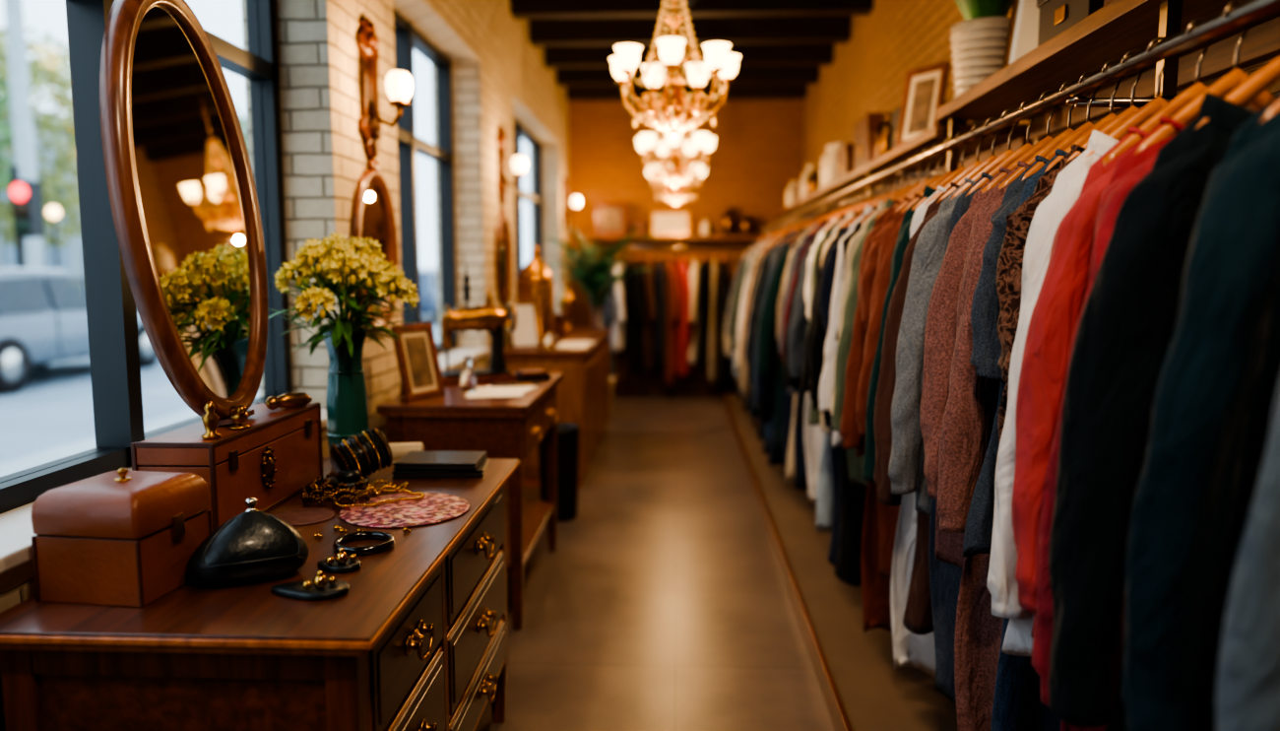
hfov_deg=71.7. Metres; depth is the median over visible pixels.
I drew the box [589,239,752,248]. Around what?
rail
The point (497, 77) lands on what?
wall
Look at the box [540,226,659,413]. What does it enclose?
potted palm
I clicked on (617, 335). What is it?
coat
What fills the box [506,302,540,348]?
picture frame
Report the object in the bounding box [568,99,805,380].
wall
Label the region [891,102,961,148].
storage box
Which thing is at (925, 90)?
picture frame
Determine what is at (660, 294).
coat
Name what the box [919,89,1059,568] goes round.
sweater
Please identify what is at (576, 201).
wall sconce
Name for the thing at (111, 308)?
window
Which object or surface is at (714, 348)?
coat
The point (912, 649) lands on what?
dress
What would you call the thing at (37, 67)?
street tree
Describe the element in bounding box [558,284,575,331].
table lamp
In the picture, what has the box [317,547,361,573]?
brooch
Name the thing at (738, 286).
dress
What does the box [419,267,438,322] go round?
parked car
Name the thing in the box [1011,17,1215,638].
sweater
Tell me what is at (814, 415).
sweater
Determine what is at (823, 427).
blouse
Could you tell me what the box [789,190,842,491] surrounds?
dress
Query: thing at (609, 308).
dress
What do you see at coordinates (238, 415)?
bird figurine
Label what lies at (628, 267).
dress
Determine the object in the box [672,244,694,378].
coat
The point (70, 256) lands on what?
building
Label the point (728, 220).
ceramic vase
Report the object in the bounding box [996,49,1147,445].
garment
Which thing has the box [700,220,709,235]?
ceramic vase
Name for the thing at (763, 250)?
sweater
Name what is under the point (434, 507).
placemat
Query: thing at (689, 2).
track spotlight
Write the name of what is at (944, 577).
dress
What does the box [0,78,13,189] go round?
street tree
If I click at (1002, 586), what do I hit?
blouse
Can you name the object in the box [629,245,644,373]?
coat
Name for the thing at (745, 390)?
blouse
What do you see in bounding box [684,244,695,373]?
dress
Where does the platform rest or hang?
on the floor
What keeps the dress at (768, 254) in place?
hanging from the rail at (1177, 41)
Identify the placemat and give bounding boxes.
[338,492,469,527]
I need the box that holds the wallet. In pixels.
[391,450,488,478]
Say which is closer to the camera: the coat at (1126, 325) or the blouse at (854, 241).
the coat at (1126, 325)
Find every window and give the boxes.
[0,0,292,513]
[393,8,457,354]
[512,117,542,302]
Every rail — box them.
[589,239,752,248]
[759,0,1279,233]
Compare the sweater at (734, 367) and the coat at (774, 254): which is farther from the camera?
the sweater at (734, 367)
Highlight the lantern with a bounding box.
[516,244,555,342]
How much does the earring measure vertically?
0.012 m
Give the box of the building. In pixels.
[0,103,84,277]
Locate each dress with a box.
[603,244,615,376]
[624,244,633,350]
[642,244,656,374]
[663,254,679,387]
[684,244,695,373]
[698,244,710,364]
[715,244,730,386]
[723,226,767,386]
[730,221,775,350]
[731,223,771,371]
[737,219,780,378]
[738,214,789,392]
[742,212,794,434]
[748,206,807,437]
[748,209,802,428]
[748,218,782,411]
[759,201,817,422]
[781,197,826,469]
[782,193,833,485]
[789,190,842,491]
[803,182,860,501]
[816,175,876,531]
[819,167,893,567]
[834,160,908,584]
[856,136,958,579]
[859,142,945,632]
[873,116,1002,634]
[890,124,986,676]
[928,99,1037,703]
[937,79,1081,730]
[990,59,1125,730]
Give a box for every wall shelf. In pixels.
[588,234,769,257]
[774,124,1031,221]
[936,0,1279,139]
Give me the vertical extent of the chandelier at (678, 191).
1.395 m
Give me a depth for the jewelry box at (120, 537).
1.54 m
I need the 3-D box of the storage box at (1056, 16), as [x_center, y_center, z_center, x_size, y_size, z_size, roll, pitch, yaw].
[1.289,-0.972,2.396,0.304,0.204,0.332,0,6,2]
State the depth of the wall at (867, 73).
6.04 m
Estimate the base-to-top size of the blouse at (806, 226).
1.020 m
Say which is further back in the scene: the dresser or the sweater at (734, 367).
the sweater at (734, 367)
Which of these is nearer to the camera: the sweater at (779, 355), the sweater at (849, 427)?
the sweater at (849, 427)
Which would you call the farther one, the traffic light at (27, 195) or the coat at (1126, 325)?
the traffic light at (27, 195)
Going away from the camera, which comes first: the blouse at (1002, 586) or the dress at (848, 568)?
the blouse at (1002, 586)
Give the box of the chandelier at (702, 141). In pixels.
[636,105,715,187]
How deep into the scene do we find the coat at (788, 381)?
4.49 m
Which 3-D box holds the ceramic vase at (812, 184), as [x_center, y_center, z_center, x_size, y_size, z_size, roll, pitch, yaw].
[1.401,-1.441,7.032,0.168,0.220,0.166,0,6,2]
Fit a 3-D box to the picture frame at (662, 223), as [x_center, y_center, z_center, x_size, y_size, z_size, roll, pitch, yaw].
[0.328,-1.538,9.620,0.420,0.260,0.111,0,6,2]
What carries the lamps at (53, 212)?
on the sidewalk
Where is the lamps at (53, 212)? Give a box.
[46,205,61,268]
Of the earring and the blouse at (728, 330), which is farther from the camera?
the blouse at (728, 330)
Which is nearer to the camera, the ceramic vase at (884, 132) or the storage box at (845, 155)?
the ceramic vase at (884, 132)
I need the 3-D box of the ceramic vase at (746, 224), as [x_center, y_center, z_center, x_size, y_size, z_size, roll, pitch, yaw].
[1.156,-1.516,9.572,0.168,0.220,0.166,0,6,2]
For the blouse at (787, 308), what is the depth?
4.60 m
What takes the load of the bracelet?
on the dresser
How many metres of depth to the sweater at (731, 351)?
8.12 m
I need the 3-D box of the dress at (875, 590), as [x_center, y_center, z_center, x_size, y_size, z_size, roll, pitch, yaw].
[0.975,0.107,2.972,0.496,1.668,0.143,0,6,2]
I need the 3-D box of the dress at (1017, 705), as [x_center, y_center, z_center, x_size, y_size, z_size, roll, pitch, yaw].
[0.931,0.191,1.810,0.373,1.584,0.123,1,6,11]
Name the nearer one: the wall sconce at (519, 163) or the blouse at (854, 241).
the blouse at (854, 241)
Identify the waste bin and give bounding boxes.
[537,422,579,521]
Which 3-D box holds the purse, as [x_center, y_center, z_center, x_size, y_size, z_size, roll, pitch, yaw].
[-0.742,0.325,1.675,0.212,0.152,0.149,-3,7,-28]
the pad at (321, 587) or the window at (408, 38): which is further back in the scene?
the window at (408, 38)
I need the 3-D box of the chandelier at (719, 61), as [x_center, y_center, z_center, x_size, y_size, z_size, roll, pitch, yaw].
[0.168,-1.753,4.031,0.599,1.400,0.610,-1,6,-8]
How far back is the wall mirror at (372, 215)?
3.49 m
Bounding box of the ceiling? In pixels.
[511,0,873,101]
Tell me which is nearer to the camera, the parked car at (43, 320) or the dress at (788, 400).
the dress at (788, 400)
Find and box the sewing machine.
[441,263,516,384]
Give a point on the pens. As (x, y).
(509, 383)
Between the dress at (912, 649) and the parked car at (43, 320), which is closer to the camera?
the dress at (912, 649)
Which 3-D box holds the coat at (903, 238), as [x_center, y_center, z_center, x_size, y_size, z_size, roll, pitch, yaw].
[0.969,-0.131,2.697,0.570,1.128,0.170,0,6,2]
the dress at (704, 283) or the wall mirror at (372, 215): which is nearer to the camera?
the wall mirror at (372, 215)
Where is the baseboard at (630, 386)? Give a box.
[613,380,737,392]
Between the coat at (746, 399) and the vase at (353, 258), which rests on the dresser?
the vase at (353, 258)
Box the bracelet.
[332,530,394,555]
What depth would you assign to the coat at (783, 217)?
7.10 m
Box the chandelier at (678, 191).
[645,141,705,204]
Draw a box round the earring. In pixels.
[314,524,411,538]
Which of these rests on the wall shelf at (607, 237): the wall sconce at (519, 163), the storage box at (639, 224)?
the storage box at (639, 224)
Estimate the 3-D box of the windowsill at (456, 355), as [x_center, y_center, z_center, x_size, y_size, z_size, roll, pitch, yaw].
[-1.129,-0.006,4.744,0.310,0.030,1.666,0,6,2]
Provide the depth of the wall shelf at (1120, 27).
2.31 m
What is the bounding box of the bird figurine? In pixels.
[229,404,249,429]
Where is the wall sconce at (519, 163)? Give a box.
[496,125,526,206]
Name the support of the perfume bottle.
on the paper sheets at (487, 391)
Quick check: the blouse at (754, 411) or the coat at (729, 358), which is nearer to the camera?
the blouse at (754, 411)
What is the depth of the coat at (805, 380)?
4.03 m
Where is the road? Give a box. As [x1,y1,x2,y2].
[0,314,438,463]
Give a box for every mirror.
[99,0,267,425]
[350,159,397,332]
[495,206,511,304]
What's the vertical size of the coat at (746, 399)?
1.626 m
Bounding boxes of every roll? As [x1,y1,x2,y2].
[329,426,392,475]
[388,442,424,463]
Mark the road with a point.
(54, 409)
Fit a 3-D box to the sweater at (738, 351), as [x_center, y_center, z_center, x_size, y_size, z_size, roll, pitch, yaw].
[1.131,-0.345,7.025,0.732,1.663,0.158,0,6,4]
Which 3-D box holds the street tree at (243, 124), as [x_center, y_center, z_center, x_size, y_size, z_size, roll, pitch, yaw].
[-16.548,-6.150,33.268,5.957,7.892,6.043,-1,6,-7]
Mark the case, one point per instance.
(270, 461)
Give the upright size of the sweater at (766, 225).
1.568 m
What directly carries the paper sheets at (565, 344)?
on the desk at (583, 392)
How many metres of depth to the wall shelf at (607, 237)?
9.46 m
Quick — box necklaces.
[300,471,424,508]
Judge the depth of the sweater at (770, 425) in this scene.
5.68 m
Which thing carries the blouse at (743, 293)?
hanging from the rail at (1177, 41)
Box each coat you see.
[597,255,603,327]
[610,254,626,352]
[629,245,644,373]
[654,244,664,370]
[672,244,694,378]
[688,244,705,365]
[705,244,720,383]
[726,226,766,391]
[730,224,768,398]
[732,223,774,401]
[735,219,780,412]
[742,216,786,410]
[748,208,804,440]
[754,204,812,406]
[755,213,794,425]
[756,199,822,450]
[777,192,838,394]
[783,187,850,424]
[800,177,871,408]
[818,163,898,447]
[832,152,925,486]
[862,130,970,505]
[1048,56,1279,730]
[1120,94,1279,730]
[1215,379,1279,730]
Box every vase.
[266,231,420,465]
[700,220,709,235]
[721,206,735,235]
[739,214,755,235]
[785,181,799,207]
[800,164,818,199]
[805,169,820,195]
[820,144,832,189]
[826,142,848,185]
[867,132,877,162]
[876,113,893,157]
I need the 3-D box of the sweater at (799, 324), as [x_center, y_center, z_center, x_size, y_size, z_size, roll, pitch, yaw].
[1.025,-0.348,4.392,0.568,1.074,0.170,0,6,2]
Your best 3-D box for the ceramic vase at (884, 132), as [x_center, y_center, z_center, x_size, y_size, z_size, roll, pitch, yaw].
[1.299,-1.186,4.628,0.126,0.240,0.125,0,6,2]
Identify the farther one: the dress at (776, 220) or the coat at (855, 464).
the dress at (776, 220)
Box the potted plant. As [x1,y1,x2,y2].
[950,0,1013,97]
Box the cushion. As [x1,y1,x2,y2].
[328,468,369,496]
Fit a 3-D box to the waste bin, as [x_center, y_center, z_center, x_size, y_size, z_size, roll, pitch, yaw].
[-0.456,0.597,4.979,0.244,0.520,0.244,0,6,2]
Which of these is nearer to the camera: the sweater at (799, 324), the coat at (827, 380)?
the coat at (827, 380)
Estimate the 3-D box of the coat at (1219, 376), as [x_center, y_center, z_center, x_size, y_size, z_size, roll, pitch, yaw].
[0.907,0.068,1.097,0.573,1.183,0.152,1,6,9]
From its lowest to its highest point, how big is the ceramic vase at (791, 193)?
0.260 m
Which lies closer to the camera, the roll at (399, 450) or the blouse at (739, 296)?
the roll at (399, 450)
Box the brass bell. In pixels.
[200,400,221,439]
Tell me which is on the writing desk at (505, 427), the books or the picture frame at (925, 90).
the books
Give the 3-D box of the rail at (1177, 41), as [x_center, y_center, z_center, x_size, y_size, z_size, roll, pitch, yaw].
[1.270,-0.074,4.067,0.537,1.855,10.200,0,6,2]
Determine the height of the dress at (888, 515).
1.433 m
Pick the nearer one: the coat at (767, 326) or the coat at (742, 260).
the coat at (767, 326)
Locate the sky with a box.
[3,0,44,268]
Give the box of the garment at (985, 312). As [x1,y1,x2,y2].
[962,70,1100,557]
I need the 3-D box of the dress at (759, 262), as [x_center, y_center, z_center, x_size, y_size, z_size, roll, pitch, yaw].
[1.135,-0.292,6.592,0.758,1.674,0.144,0,6,-3]
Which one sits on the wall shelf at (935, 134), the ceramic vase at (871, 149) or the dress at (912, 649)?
the ceramic vase at (871, 149)
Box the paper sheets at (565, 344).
[558,340,595,348]
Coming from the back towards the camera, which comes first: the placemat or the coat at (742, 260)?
the coat at (742, 260)
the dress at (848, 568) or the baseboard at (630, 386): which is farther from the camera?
the baseboard at (630, 386)
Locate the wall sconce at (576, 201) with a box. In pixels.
[562,176,580,228]
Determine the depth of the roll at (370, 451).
2.40 m
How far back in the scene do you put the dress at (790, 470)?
5.02 m
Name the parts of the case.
brass door knob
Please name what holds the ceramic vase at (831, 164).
on the wall shelf at (935, 134)
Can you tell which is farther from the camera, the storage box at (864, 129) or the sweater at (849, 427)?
the storage box at (864, 129)
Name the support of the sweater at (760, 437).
hanging from the rail at (1177, 41)
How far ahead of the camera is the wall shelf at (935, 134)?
4.15 m
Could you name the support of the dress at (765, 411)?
hanging from the rail at (1177, 41)
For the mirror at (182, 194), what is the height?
1.006 m
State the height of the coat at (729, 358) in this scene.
1.639 m
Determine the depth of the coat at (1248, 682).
0.90 m
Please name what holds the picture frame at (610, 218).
on the wall shelf at (607, 237)
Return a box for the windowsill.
[0,407,326,574]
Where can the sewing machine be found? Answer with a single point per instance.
(491, 318)
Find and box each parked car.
[0,266,157,393]
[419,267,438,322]
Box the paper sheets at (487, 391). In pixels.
[464,384,538,397]
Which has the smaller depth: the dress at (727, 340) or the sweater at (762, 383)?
the sweater at (762, 383)
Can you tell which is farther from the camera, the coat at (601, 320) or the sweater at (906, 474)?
the coat at (601, 320)
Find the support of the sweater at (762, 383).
hanging from the rail at (1177, 41)
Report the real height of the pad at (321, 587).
0.042 m
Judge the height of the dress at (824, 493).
1.618 m
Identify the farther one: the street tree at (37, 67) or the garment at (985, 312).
the street tree at (37, 67)
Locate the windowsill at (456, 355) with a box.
[438,347,490,371]
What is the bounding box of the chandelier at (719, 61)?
[609,0,740,136]
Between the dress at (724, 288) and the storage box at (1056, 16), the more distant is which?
the dress at (724, 288)
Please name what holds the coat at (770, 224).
hanging from the rail at (1177, 41)
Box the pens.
[490,382,540,386]
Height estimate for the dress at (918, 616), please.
1.431 m
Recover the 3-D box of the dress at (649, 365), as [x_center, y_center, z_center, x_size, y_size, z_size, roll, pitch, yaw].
[0.116,-0.599,9.501,0.151,1.381,0.440,1,6,7]
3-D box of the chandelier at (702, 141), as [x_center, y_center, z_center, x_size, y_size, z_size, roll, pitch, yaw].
[0.277,-2.038,6.613,0.599,1.400,0.610,-1,6,-8]
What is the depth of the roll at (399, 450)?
2.65 m
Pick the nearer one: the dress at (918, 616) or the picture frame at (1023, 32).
the dress at (918, 616)
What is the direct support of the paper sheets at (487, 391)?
on the writing desk at (505, 427)
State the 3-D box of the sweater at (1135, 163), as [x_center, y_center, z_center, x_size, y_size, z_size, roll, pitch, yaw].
[0.920,0.072,1.403,0.553,1.248,0.158,0,6,2]
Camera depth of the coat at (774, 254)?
5.76 m
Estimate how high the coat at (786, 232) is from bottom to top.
1.647 m
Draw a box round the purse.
[186,497,308,585]
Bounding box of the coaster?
[273,507,335,525]
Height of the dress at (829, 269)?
1.660 m
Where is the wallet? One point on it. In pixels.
(415, 464)
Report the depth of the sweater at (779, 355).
5.04 m
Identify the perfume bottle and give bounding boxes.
[459,355,477,393]
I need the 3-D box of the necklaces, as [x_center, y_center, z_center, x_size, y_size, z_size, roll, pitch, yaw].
[-0.716,0.316,2.239,0.329,0.036,0.215,3,7,26]
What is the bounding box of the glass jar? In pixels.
[543,333,559,349]
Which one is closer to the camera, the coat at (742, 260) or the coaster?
the coaster
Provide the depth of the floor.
3.71 m
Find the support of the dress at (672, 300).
hanging from the rail at (676, 245)
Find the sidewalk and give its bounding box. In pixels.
[0,336,438,476]
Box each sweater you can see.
[729,222,772,397]
[732,220,778,379]
[735,215,788,423]
[738,225,770,389]
[741,214,791,427]
[744,210,800,441]
[752,203,815,449]
[756,200,820,465]
[776,194,831,363]
[787,185,855,379]
[802,180,865,425]
[809,170,887,427]
[839,147,934,456]
[888,108,1019,515]
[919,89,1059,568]
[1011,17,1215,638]
[1030,0,1275,730]
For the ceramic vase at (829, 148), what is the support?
on the wall shelf at (935, 134)
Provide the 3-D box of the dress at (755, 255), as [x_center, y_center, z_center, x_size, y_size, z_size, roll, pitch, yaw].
[1.176,-0.413,7.363,0.695,1.603,0.163,0,6,2]
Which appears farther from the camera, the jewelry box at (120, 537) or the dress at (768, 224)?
the dress at (768, 224)
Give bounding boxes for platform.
[722,391,958,730]
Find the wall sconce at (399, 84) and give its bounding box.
[355,16,412,161]
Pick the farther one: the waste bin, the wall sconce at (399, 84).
the waste bin
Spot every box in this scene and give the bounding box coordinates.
[30,467,212,607]
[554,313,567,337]
[630,219,646,235]
[794,181,800,201]
[835,143,853,179]
[852,112,892,170]
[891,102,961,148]
[1036,0,1103,46]
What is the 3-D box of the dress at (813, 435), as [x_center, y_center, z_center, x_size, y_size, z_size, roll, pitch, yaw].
[1.042,-0.092,4.309,0.503,1.569,0.152,0,6,-1]
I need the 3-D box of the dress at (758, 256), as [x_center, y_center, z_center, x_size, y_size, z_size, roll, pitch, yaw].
[1.125,-0.327,6.921,0.694,1.676,0.144,1,6,5]
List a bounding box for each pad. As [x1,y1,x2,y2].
[270,570,349,600]
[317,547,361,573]
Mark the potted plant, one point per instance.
(978, 46)
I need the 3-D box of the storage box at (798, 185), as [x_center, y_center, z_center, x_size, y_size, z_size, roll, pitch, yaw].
[1.537,-1.532,7.923,0.254,0.204,0.412,0,6,2]
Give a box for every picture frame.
[390,321,446,402]
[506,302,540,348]
[595,201,627,235]
[650,211,689,235]
[895,61,951,147]
[1002,0,1039,67]
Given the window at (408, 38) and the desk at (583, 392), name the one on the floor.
the desk at (583, 392)
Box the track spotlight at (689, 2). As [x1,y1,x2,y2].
[686,0,702,6]
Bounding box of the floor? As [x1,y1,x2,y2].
[475,391,834,730]
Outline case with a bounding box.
[130,391,323,530]
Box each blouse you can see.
[725,225,767,337]
[734,220,777,348]
[737,217,784,344]
[740,211,798,425]
[750,205,809,454]
[775,196,829,340]
[781,188,846,383]
[820,172,881,434]
[830,156,915,419]
[986,36,1173,655]
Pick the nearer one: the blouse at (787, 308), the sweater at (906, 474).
the sweater at (906, 474)
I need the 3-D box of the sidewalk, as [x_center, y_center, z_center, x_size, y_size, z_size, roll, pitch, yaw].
[-2.762,-0.010,14.213,3.698,0.100,52.000,0,6,2]
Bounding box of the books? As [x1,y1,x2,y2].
[515,368,550,381]
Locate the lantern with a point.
(536, 283)
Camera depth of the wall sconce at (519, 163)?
5.91 m
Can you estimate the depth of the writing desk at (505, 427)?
3.39 m
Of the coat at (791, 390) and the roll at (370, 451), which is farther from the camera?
the coat at (791, 390)
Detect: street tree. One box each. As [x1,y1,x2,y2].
[0,27,81,248]
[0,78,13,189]
[235,106,248,151]
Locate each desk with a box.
[376,372,563,629]
[503,327,613,486]
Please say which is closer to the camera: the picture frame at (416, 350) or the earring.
the earring
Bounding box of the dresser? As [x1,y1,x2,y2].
[0,456,519,730]
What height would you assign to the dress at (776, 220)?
1.637 m
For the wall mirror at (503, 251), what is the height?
0.662 m
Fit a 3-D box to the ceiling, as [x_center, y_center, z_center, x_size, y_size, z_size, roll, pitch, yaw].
[0.294,-2.436,4.753,2.570,0.200,9.740,0,6,2]
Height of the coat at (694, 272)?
1.275 m
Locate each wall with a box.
[0,0,570,730]
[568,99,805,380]
[802,0,1279,223]
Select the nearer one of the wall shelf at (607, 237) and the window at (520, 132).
the window at (520, 132)
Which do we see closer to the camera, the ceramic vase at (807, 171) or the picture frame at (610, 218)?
the ceramic vase at (807, 171)
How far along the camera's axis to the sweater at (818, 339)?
3.74 m
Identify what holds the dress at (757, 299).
hanging from the rail at (1177, 41)
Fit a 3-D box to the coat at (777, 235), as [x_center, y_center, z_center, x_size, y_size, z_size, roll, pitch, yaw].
[1.141,-0.341,6.694,0.686,1.598,0.144,0,6,2]
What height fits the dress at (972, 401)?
1.551 m
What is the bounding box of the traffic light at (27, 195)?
[9,165,45,267]

